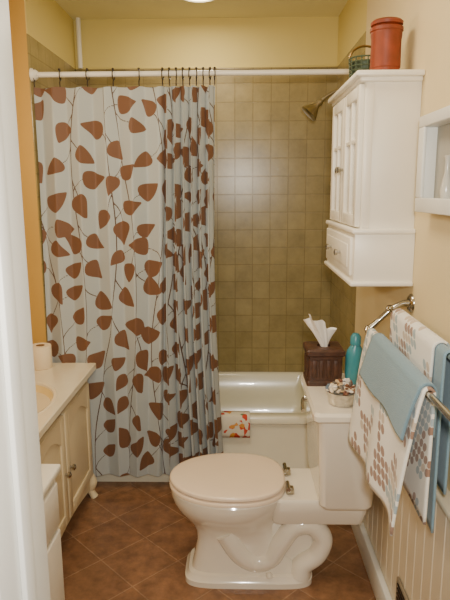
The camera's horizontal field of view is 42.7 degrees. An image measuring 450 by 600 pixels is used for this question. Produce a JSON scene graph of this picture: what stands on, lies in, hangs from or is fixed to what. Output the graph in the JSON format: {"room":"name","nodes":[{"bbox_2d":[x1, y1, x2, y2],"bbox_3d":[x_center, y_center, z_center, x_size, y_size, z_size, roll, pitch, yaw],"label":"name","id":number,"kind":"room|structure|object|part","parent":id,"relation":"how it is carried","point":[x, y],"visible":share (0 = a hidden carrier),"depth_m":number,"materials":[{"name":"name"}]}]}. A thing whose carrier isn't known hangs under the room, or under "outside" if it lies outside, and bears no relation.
{"room":"bathroom","nodes":[
{"label":"bathroom","id":0,"kind":"room"},
{"bbox_2d":[8,0,76,343],"bbox_3d":[-1.080,-0.336,3.250,0.390,2.510,0.900,0,11,1],"label":"wall","id":1,"kind":"structure","parent":0,"point":[16,7],"depth_m":2.78,"materials":[{"name":"paint"}]},
{"bbox_2d":[29,67,350,86],"bbox_3d":[-0.129,-1.034,2.657,1.540,0.086,0.060,0,11,1],"label":"shower curtain rod","id":2,"kind":"object","parent":1,"relation":"attached to","point":[34,74],"depth_m":2.65,"materials":[{"name":"white metal"}]},
{"bbox_2d":[33,85,222,477],"bbox_3d":[-0.451,-0.040,2.814,0.879,1.925,0.117,0,11,1],"label":"shower curtain","id":3,"kind":"object","parent":2,"relation":"hanging from","point":[126,174],"visible":0.93,"depth_m":2.79,"materials":[{"name":"fabric"}]},
{"bbox_2d":[55,0,347,19],"bbox_3d":[-0.292,-1.415,1.925,2.030,0.100,3.060,0,11,1],"label":"ceiling","id":4,"kind":"structure","parent":0,"point":[83,9],"depth_m":3.16,"materials":[{"name":"paint"}]},
{"bbox_2d":[76,17,82,68],"bbox_3d":[-0.849,-1.494,3.349,0.028,0.275,0.028,0,11,1],"label":"pipe","id":5,"kind":"object","parent":4,"relation":"attached to","point":[78,21],"visible":1,"depth_m":3.34,"materials":[{"name":"white metal"}]},
{"bbox_2d":[184,0,214,2],"bbox_3d":[-0.133,-1.548,2.930,0.210,0.019,0.210,0,11,1],"label":"ceiling light","id":6,"kind":"object","parent":4,"relation":"attached to","point":[193,1],"depth_m":3.00,"materials":[{"name":"white glass"}]},
{"bbox_2d":[73,16,338,371],"bbox_3d":[-0.107,-0.412,3.620,1.540,2.510,0.100,0,11,1],"label":"wall","id":7,"kind":"structure","parent":0,"point":[272,162],"depth_m":3.48,"materials":[{"name":"tile"}]},
{"bbox_2d":[76,65,336,70],"bbox_3d":[-0.113,-1.364,3.382,1.540,0.020,0.010,0,11,1],"label":"trim","id":8,"kind":"structure","parent":7,"relation":"attached to","point":[274,66],"depth_m":3.38,"materials":[{"name":"tile"}]},
{"bbox_2d":[61,481,375,599],"bbox_3d":[-0.292,1.263,1.817,2.030,0.100,4.280,0,11,1],"label":"floor","id":9,"kind":"structure","parent":0,"point":[130,541],"depth_m":2.44,"materials":[{"name":"tile"}]},
{"bbox_2d":[41,464,64,599],"bbox_3d":[-0.710,0.896,1.657,0.423,0.685,0.465,0,11,1],"label":"storage cabinet","id":10,"kind":"object","parent":9,"relation":"on","point":[50,472],"visible":0.34,"depth_m":1.76,"materials":[{"name":"white wood"}]},
{"bbox_3d":[-0.531,0.673,1.607,0.012,0.140,0.400,0,11,1],"label":"drawer","id":11,"kind":"part","parent":10,"relation":"part of","materials":[{"name":"white wood"}]},
{"bbox_3d":[-0.530,0.967,1.664,0.012,0.420,0.400,0,11,1],"label":"door","id":12,"kind":"part","parent":10,"relation":"part of","materials":[{"name":"white wood"}]},
{"bbox_2d":[34,363,97,536],"bbox_3d":[-0.917,0.745,2.453,0.549,0.702,0.975,0,11,1],"label":"bathroom vanity","id":13,"kind":"object","parent":9,"relation":"on","point":[62,390],"visible":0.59,"depth_m":2.53,"materials":[{"name":"beige wood"}]},
{"bbox_3d":[-0.687,0.751,2.242,0.010,0.480,0.399,0,11,1],"label":"door","id":14,"kind":"part","parent":13,"relation":"part of","materials":[{"name":"beige wood"}]},
{"bbox_3d":[-0.678,0.962,2.282,0.009,0.050,0.299,0,11,1],"label":"door rail","id":15,"kind":"part","parent":13,"relation":"part of","materials":[{"name":"beige wood"}]},
{"bbox_2d":[34,363,95,439],"bbox_3d":[-0.923,0.418,2.390,0.541,0.036,0.975,0,11,1],"label":"countertop","id":16,"kind":"structure","parent":13,"relation":"on","point":[64,380],"depth_m":2.55,"materials":[{"name":"beige stone"}]},
{"bbox_2d":[33,343,52,369],"bbox_3d":[-0.888,0.272,2.776,0.100,0.111,0.100,0,11,1],"label":"toilet paper roll","id":17,"kind":"object","parent":16,"relation":"on","point":[42,352],"visible":0.91,"depth_m":2.74,"materials":[{"name":"paper"}]},
{"bbox_2d":[35,385,52,400],"bbox_3d":[-0.906,0.489,2.334,0.394,0.132,0.514,0,11,1],"label":"basin","id":18,"kind":"object","parent":16,"relation":"in","point":[43,392],"depth_m":2.50,"materials":[{"name":"beige ceramic"}]},
{"bbox_3d":[-0.657,0.733,2.411,0.026,0.028,0.028,0,11,1],"label":"knob","id":19,"kind":"part","parent":13,"relation":"part of","materials":[{"name":"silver metal"}]},
{"bbox_3d":[-0.677,0.673,2.645,0.010,0.480,0.399,0,11,1],"label":"door","id":20,"kind":"part","parent":13,"relation":"part of","materials":[{"name":"beige wood"}]},
{"bbox_3d":[-0.669,0.885,2.685,0.009,0.050,0.299,0,11,1],"label":"door rail","id":21,"kind":"part","parent":13,"relation":"part of","materials":[{"name":"beige wood"}]},
{"bbox_2d":[96,372,309,481],"bbox_3d":[-0.111,0.719,3.398,1.536,0.372,0.758,0,11,1],"label":"bathtub","id":22,"kind":"object","parent":9,"relation":"on","point":[278,425],"visible":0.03,"depth_m":3.07,"materials":[{"name":"ceramic"}]},
{"bbox_2d":[221,411,249,437],"bbox_3d":[0.055,0.653,3.021,0.151,0.118,0.077,0,11,1],"label":"washcloth","id":23,"kind":"object","parent":22,"relation":"on","point":[234,423],"visible":0.98,"depth_m":2.99,"materials":[{"name":"fabric"}]},
{"bbox_2d":[169,373,373,589],"bbox_3d":[0.188,0.728,2.287,0.817,0.768,0.465,0,11,1],"label":"toilet","id":24,"kind":"object","parent":9,"relation":"on","point":[259,523],"visible":0.99,"depth_m":2.21,"materials":[{"name":"ceramic"}]},
{"bbox_3d":[0.009,0.716,2.286,0.459,0.022,0.380,0,11,1],"label":"seat","id":25,"kind":"part","parent":24,"relation":"part of","materials":[{"name":"white plastic"}]},
{"bbox_3d":[0.008,0.693,2.281,0.454,0.023,0.376,0,11,1],"label":"lid","id":26,"kind":"part","parent":24,"relation":"part of","materials":[{"name":"white plastic"}]},
{"bbox_3d":[0.068,0.917,2.323,0.563,0.386,0.374,0,11,1],"label":"bowl","id":27,"kind":"part","parent":24,"relation":"part of","materials":[{"name":"ceramic"}]},
{"bbox_3d":[0.252,0.701,2.353,0.030,0.027,0.028,0,11,1],"label":"hinge post","id":28,"kind":"part","parent":24,"relation":"part of","materials":[{"name":"silver metal"}]},
{"bbox_3d":[0.249,0.729,2.206,0.030,0.027,0.028,0,11,1],"label":"hinge post","id":29,"kind":"part","parent":24,"relation":"part of","materials":[{"name":"silver metal"}]},
{"bbox_3d":[0.317,0.424,2.333,0.019,0.036,0.093,1,11,8],"label":"lever","id":30,"kind":"part","parent":24,"relation":"part of","materials":[{"name":"silver metal"}]},
{"bbox_2d":[303,314,344,385],"bbox_3d":[0.392,0.190,2.309,0.158,0.280,0.148,0,11,1],"label":"tissue box","id":31,"kind":"object","parent":24,"relation":"on","point":[323,357],"visible":0.98,"depth_m":2.26,"materials":[{"name":"brown wood"}]},
{"bbox_3d":[0.444,0.368,2.212,0.260,0.035,0.465,0,11,1],"label":"tank lid","id":32,"kind":"part","parent":24,"relation":"part of","materials":[{"name":"ceramic"}]},
{"bbox_3d":[0.445,0.556,2.248,0.221,0.348,0.425,0,11,1],"label":"tank","id":33,"kind":"part","parent":24,"relation":"part of","materials":[{"name":"ceramic"}]},
{"bbox_2d":[325,378,355,406],"bbox_3d":[0.425,0.326,2.079,0.120,0.098,0.120,0,11,1],"label":"dish","id":34,"kind":"object","parent":24,"relation":"on","point":[340,393],"visible":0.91,"depth_m":2.05,"materials":[{"name":"white ceramic"}]},
{"bbox_3d":[0.425,0.350,2.084,0.120,0.048,0.120,0,11,1],"label":"dish","id":35,"kind":"part","parent":34,"relation":"part of","materials":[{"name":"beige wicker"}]},
{"bbox_2d":[345,333,362,384],"bbox_3d":[0.514,0.231,2.273,0.078,0.210,0.052,0,11,1],"label":"lotion bottle","id":36,"kind":"object","parent":24,"relation":"on","point":[353,354],"visible":0.74,"depth_m":2.25,"materials":[{"name":"teal plastic"}]},
{"bbox_2d":[329,0,449,490],"bbox_3d":[0.681,-0.146,2.207,0.100,2.510,2.940,0,11,1],"label":"wall","id":37,"kind":"structure","parent":0,"point":[425,44],"depth_m":1.86,"materials":[{"name":"beige paint"}]},
{"bbox_2d":[302,89,337,120],"bbox_3d":[0.530,-1.040,3.048,0.244,0.172,0.104,0,11,1],"label":"shower head","id":38,"kind":"object","parent":37,"relation":"attached to","point":[311,110],"visible":0.68,"depth_m":3.03},
{"bbox_3d":[0.577,-1.080,3.039,0.148,0.066,0.018,0,11,1],"label":"arm","id":39,"kind":"part","parent":38,"relation":"part of","materials":[{"name":"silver metal"}]},
{"bbox_2d":[351,522,391,599],"bbox_3d":[0.579,1.116,2.003,0.024,0.110,2.020,0,11,1],"label":"baseboard","id":40,"kind":"structure","parent":37,"relation":"attached to","point":[377,580],"depth_m":2.27,"materials":[{"name":"white wood"}]},
{"bbox_2d":[324,69,424,286],"bbox_3d":[0.512,-0.435,2.135,0.234,0.682,0.596,0,11,1],"label":"upper cabinet","id":41,"kind":"object","parent":37,"relation":"attached to","point":[371,232],"visible":1,"depth_m":1.89,"materials":[{"name":"white wood"}]},
{"bbox_3d":[0.447,-0.336,2.291,0.018,0.040,0.182,0,11,1],"label":"door rail","id":42,"kind":"part","parent":41,"relation":"part of","materials":[{"name":"white wood"}]},
{"bbox_3d":[0.406,-0.174,2.086,0.024,0.024,0.024,0,11,1],"label":"knob","id":43,"kind":"part","parent":41,"relation":"part of","materials":[{"name":"silver metal"}]},
{"bbox_3d":[0.422,-0.193,2.184,0.004,0.079,0.450,0,11,1],"label":"drawer panel","id":44,"kind":"part","parent":41,"relation":"part of","materials":[{"name":"white wood"}]},
{"bbox_3d":[0.452,-0.538,2.252,0.007,0.371,0.182,0,11,1],"label":"door pane","id":45,"kind":"part","parent":41,"relation":"part of","materials":[{"name":"white wood"}]},
{"bbox_3d":[0.445,-0.740,2.214,0.018,0.040,0.182,0,11,1],"label":"door rail","id":46,"kind":"part","parent":41,"relation":"part of","materials":[{"name":"white wood"}]},
{"bbox_3d":[0.429,-0.193,2.183,0.011,0.129,0.516,0,11,1],"label":"drawer","id":47,"kind":"part","parent":41,"relation":"part of","materials":[{"name":"white wood"}]},
{"bbox_3d":[0.421,-0.477,2.107,0.024,0.024,0.024,0,11,1],"label":"knob","id":48,"kind":"part","parent":41,"relation":"part of","materials":[{"name":"silver metal"}]},
{"bbox_3d":[0.441,-0.286,2.030,0.018,0.040,0.182,0,11,1],"label":"door rail","id":49,"kind":"part","parent":41,"relation":"part of","materials":[{"name":"white wood"}]},
{"bbox_3d":[0.446,-0.488,1.991,0.007,0.371,0.182,0,11,1],"label":"door pane","id":50,"kind":"part","parent":41,"relation":"part of","materials":[{"name":"white wood"}]},
{"bbox_3d":[0.439,-0.690,1.953,0.018,0.040,0.182,0,11,1],"label":"door rail","id":51,"kind":"part","parent":41,"relation":"part of","materials":[{"name":"white wood"}]},
{"bbox_2d":[348,45,370,77],"bbox_3d":[0.513,-0.857,2.116,0.120,0.153,0.119,0,11,1],"label":"wire basket","id":52,"kind":"object","parent":41,"relation":"on","point":[362,64],"visible":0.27,"depth_m":2.08,"materials":[{"name":"green metal"}]},
{"bbox_3d":[0.513,-0.908,2.106,0.120,0.050,0.008,0,11,1],"label":"handle","id":53,"kind":"part","parent":52,"relation":"part of","materials":[{"name":"gold metal"}]},
{"bbox_3d":[0.460,-0.461,1.854,0.025,0.455,0.005,0,11,1],"label":"panel","id":54,"kind":"part","parent":41,"relation":"part of","materials":[{"name":"white wood"}]},
{"bbox_3d":[0.522,-0.761,2.073,0.211,0.018,0.596,0,11,1],"label":"cornice","id":55,"kind":"part","parent":41,"relation":"part of","materials":[{"name":"white wood"}]},
{"bbox_3d":[0.529,-0.746,2.075,0.197,0.016,0.564,0,11,1],"label":"cornice","id":56,"kind":"part","parent":41,"relation":"part of","materials":[{"name":"white wood"}]},
{"bbox_2d":[370,17,403,69],"bbox_3d":[0.536,-0.834,1.916,0.108,0.184,0.108,0,11,1],"label":"canister","id":57,"kind":"object","parent":41,"relation":"on","point":[386,33],"visible":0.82,"depth_m":1.88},
{"bbox_2d":[363,485,449,599],"bbox_3d":[0.603,0.817,1.945,0.046,0.718,2.020,0,11,1],"label":"panel","id":58,"kind":"object","parent":37,"relation":"attached to","point":[440,515],"depth_m":1.79,"materials":[{"name":"beige wood"}]},
{"bbox_2d":[395,576,408,599],"bbox_3d":[0.581,0.990,1.887,0.016,0.100,0.120,0,11,1],"label":"vent register","id":59,"kind":"object","parent":58,"relation":"attached to","point":[401,594],"visible":1,"depth_m":1.89,"materials":[{"name":"metal"}]},
{"bbox_2d":[367,486,446,599],"bbox_3d":[0.588,0.769,1.924,0.002,0.580,1.956,0,11,1],"label":"beads","id":60,"kind":"object","parent":58,"relation":"attached to","point":[403,486],"visible":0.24,"depth_m":1.83},
{"bbox_3d":[0.601,0.473,1.879,0.046,0.018,2.020,0,11,1],"label":"cap","id":61,"kind":"part","parent":58,"relation":"part of","materials":[{"name":"beige wood"}]},
{"bbox_2d":[364,294,449,421],"bbox_3d":[0.537,0.129,1.499,0.155,0.137,0.944,0,11,1],"label":"towel bar","id":62,"kind":"object","parent":37,"relation":"attached to","point":[409,303],"visible":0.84,"depth_m":1.91,"materials":[{"name":"silver metal"}]},
{"bbox_3d":[0.547,0.052,1.932,0.141,0.113,0.028,0,11,1],"label":"arm","id":63,"kind":"part","parent":62,"relation":"part of","materials":[{"name":"silver metal"}]},
{"bbox_2d":[348,328,435,535],"bbox_3d":[0.449,0.331,1.647,0.091,0.375,0.600,0,11,1],"label":"bath towel","id":64,"kind":"object","parent":62,"relation":"hanging from","point":[390,462],"visible":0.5,"depth_m":1.50,"materials":[{"name":"white fabric"}]},
{"bbox_2d":[359,333,437,440],"bbox_3d":[0.460,0.218,1.579,0.081,0.143,0.484,0,11,1],"label":"hand towel","id":65,"kind":"object","parent":64,"relation":"on","point":[389,375],"visible":0.94,"depth_m":1.51,"materials":[{"name":"fabric"}]},
{"bbox_3d":[0.619,0.011,1.923,0.012,0.064,0.064,0,11,1],"label":"plate","id":66,"kind":"part","parent":62,"relation":"part of","materials":[{"name":"silver metal"}]},
{"bbox_2d":[390,308,449,381],"bbox_3d":[0.544,0.175,1.651,0.051,0.228,0.400,0,11,1],"label":"bath towel","id":67,"kind":"object","parent":62,"relation":"hanging from","point":[417,342],"visible":0.54,"depth_m":1.59,"materials":[{"name":"white fabric"}]},
{"bbox_2d":[426,343,449,532],"bbox_3d":[0.543,0.317,1.627,0.037,0.480,0.432,0,11,1],"label":"bath towel","id":68,"kind":"object","parent":62,"relation":"hanging from","point":[438,470],"visible":0.19,"depth_m":1.44,"materials":[{"name":"blue fabric"}]},
{"bbox_2d":[414,105,449,215],"bbox_3d":[0.589,-0.354,1.462,0.050,0.274,0.500,0,11,1],"label":"wall shelf","id":69,"kind":"object","parent":37,"relation":"attached to","point":[434,127],"visible":1,"depth_m":1.65,"materials":[{"name":"white wood"}]},
{"bbox_2d":[440,155,449,198],"bbox_3d":[0.591,-0.323,1.534,0.032,0.122,0.032,0,11,1],"label":"bud vase","id":70,"kind":"object","parent":69,"relation":"on","point":[445,184],"visible":0.8,"depth_m":1.52,"materials":[{"name":"white ceramic"}]},
{"bbox_3d":[-0.813,0.143,0.739,1.041,2.510,0.120,0,11,1],"label":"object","id":71,"kind":"object","parent":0,"visible":0},
{"bbox_2d":[0,0,50,599],"bbox_3d":[-0.278,0.365,0.771,0.025,2.055,0.165,0,11,1],"label":"door frame","id":72,"kind":"structure","parent":71,"relation":"attached to","point":[10,578],"depth_m":0.73,"materials":[{"name":"white wood"}]},
{"bbox_2d":[0,103,37,599],"bbox_3d":[-0.262,0.366,0.766,0.008,2.055,0.035,0,11,1],"label":"door stop","id":73,"kind":"object","parent":72,"relation":"attached to","point":[8,318],"visible":1,"depth_m":0.71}
]}

